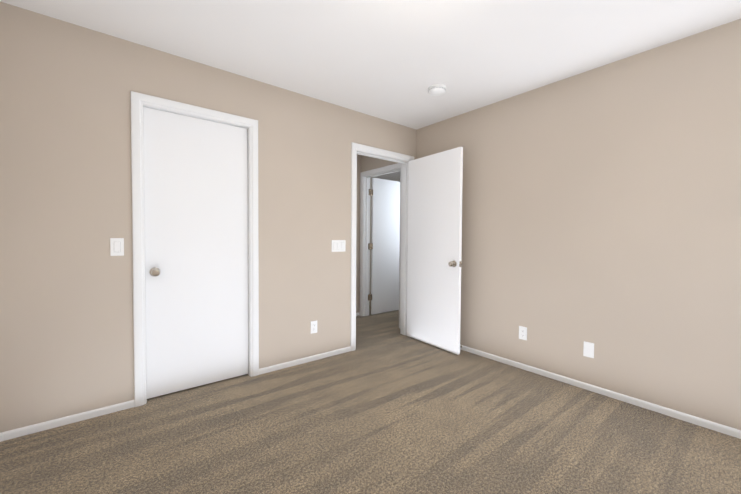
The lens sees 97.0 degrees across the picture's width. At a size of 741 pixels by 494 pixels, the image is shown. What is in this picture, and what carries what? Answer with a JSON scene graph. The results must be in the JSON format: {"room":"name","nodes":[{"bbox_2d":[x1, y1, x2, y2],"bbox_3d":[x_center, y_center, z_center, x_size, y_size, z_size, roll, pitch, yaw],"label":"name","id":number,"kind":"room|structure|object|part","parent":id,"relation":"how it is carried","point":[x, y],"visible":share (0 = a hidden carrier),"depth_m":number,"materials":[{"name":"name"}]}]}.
{"room":"empty bedroom","nodes":[
{"label":"empty bedroom","id":0,"kind":"room"},
{"bbox_2d":[0,2,415,432],"bbox_3d":[-0.812,-0.151,2.906,3.604,2.440,0.120,-1,2,-39],"label":"wall","id":1,"kind":"structure","parent":0,"point":[66,317],"depth_m":2.10,"materials":[{"name":"beige paint"}]},
{"bbox_2d":[110,238,123,255],"bbox_3d":[-1.657,0.000,2.146,0.070,0.115,0.010,-1,2,-39],"label":"light switch","id":2,"kind":"object","parent":1,"relation":"attached to","point":[116,246],"visible":1,"depth_m":2.14,"materials":[{"name":"white plastic"}]},
{"bbox_2d":[0,346,350,441],"bbox_3d":[-0.779,1.047,2.888,3.364,0.046,0.012,-1,2,-39],"label":"baseboard","id":3,"kind":"structure","parent":1,"relation":"attached to","point":[31,429],"depth_m":2.09,"materials":[{"name":"white wood"}]},
{"bbox_2d":[130,91,258,406],"bbox_3d":[-1.304,0.045,2.514,0.748,2.063,0.121,-1,2,-39],"label":"door frame","id":4,"kind":"structure","parent":1,"relation":"in","point":[248,166],"depth_m":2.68,"materials":[{"name":"white wood"}]},
{"bbox_2d":[143,107,247,398],"bbox_3d":[-1.282,0.050,2.486,0.704,2.030,0.096,-1,2,-39],"label":"closet door","id":5,"kind":"structure","parent":1,"relation":"in","point":[196,223],"depth_m":2.47,"materials":[{"name":"white wood"}]},
{"bbox_3d":[-1.501,0.177,2.291,0.065,0.065,0.062,-1,2,-39],"label":"knob","id":6,"kind":"part","parent":5,"relation":"part of","materials":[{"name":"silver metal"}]},
{"bbox_2d":[311,320,316,333],"bbox_3d":[-0.530,0.752,3.081,0.070,0.115,0.009,-1,2,-39],"label":"electrical outlet","id":7,"kind":"object","parent":1,"relation":"attached to","point":[313,326],"visible":1,"depth_m":3.08,"materials":[{"name":"white plastic"}]},
{"bbox_2d":[331,240,345,251],"bbox_3d":[-0.313,-0.011,3.230,0.162,0.115,0.010,-1,2,-39],"label":"light switch","id":8,"kind":"object","parent":1,"relation":"attached to","point":[338,245],"visible":1,"depth_m":3.23,"materials":[{"name":"white plastic"}]},
{"bbox_2d":[350,142,413,350],"bbox_3d":[0.112,-0.002,3.656,0.898,2.114,0.156,-1,2,-39],"label":"door frame","id":9,"kind":"structure","parent":1,"relation":"attached to","point":[355,147],"depth_m":3.56,"materials":[{"name":"white wood"}]},
{"bbox_2d":[407,147,462,354],"bbox_3d":[0.650,0.035,3.529,0.158,2.030,0.816,-1,2,-35],"label":"bedroom door","id":10,"kind":"structure","parent":1,"relation":"in","point":[435,183],"depth_m":3.45,"materials":[{"name":"white wood"}]},
{"bbox_3d":[0.803,0.167,3.228,0.062,0.065,0.065,-1,2,-35],"label":"knob","id":11,"kind":"part","parent":10,"relation":"part of","materials":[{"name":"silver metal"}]},
{"bbox_2d":[356,154,360,312],"bbox_3d":[-0.830,-0.192,4.391,1.640,2.440,0.120,-1,2,-39],"label":"wall","id":12,"kind":"structure","parent":0,"point":[358,243],"depth_m":4.84,"materials":[{"name":"beige paint"}]},
{"bbox_2d":[0,292,740,493],"bbox_3d":[0.505,1.116,3.398,6.600,0.100,6.850,-1,2,-39],"label":"floor","id":13,"kind":"structure","parent":0,"point":[385,407],"depth_m":1.88,"materials":[{"name":"carpet"}]},
{"bbox_2d":[0,0,740,181],"bbox_3d":[0.522,-1.423,3.328,6.600,0.100,6.850,-1,2,-39],"label":"ceiling","id":14,"kind":"structure","parent":0,"point":[393,61],"depth_m":2.11,"materials":[{"name":"paint"}]},
{"bbox_2d":[428,84,445,95],"bbox_3d":[0.569,-1.334,2.809,0.152,0.050,0.152,-1,2,-39],"label":"smoke detector","id":15,"kind":"object","parent":14,"relation":"attached to","point":[437,90],"visible":1,"depth_m":2.77,"materials":[{"name":"white plastic"}]},
{"bbox_2d":[360,155,396,172],"bbox_3d":[-0.300,-0.209,5.135,0.120,2.440,2.708,-1,2,-39],"label":"wall","id":16,"kind":"structure","parent":0,"point":[367,163],"depth_m":4.63,"materials":[{"name":"beige paint"}]},
{"bbox_2d":[359,163,401,327],"bbox_3d":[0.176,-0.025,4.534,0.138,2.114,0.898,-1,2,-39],"label":"door frame","id":17,"kind":"structure","parent":16,"relation":"in","point":[366,257],"depth_m":4.81,"materials":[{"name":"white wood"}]},
{"bbox_2d":[368,178,399,314],"bbox_3d":[0.309,-0.010,5.065,0.820,2.030,0.098,-1,2,-39],"label":"hall door","id":18,"kind":"structure","parent":16,"relation":"in","point":[384,247],"depth_m":5.01,"materials":[{"name":"white wood"}]},
{"bbox_2d":[416,19,740,429],"bbox_3d":[1.722,-0.123,2.540,0.120,2.440,3.632,-1,2,-39],"label":"wall","id":19,"kind":"structure","parent":0,"point":[601,208],"depth_m":2.36,"materials":[{"name":"beige paint"}]},
{"bbox_2d":[519,326,526,340],"bbox_3d":[1.352,0.765,2.913,0.009,0.115,0.070,-1,2,-39],"label":"electrical outlet","id":20,"kind":"object","parent":19,"relation":"attached to","point":[522,333],"visible":1,"depth_m":2.91,"materials":[{"name":"white plastic"}]},
{"bbox_2d":[583,341,593,357],"bbox_3d":[1.674,0.788,2.516,0.007,0.115,0.070,-1,2,-39],"label":"electrical outlet cover","id":21,"kind":"object","parent":19,"relation":"attached to","point":[588,349],"visible":1,"depth_m":2.52,"materials":[{"name":"white plastic"}]},
{"bbox_2d":[460,345,740,438],"bbox_3d":[1.625,1.073,2.579,0.012,0.046,3.512,-1,2,-39],"label":"baseboard","id":22,"kind":"structure","parent":19,"relation":"attached to","point":[720,428],"depth_m":2.36,"materials":[{"name":"white wood"}]}
]}

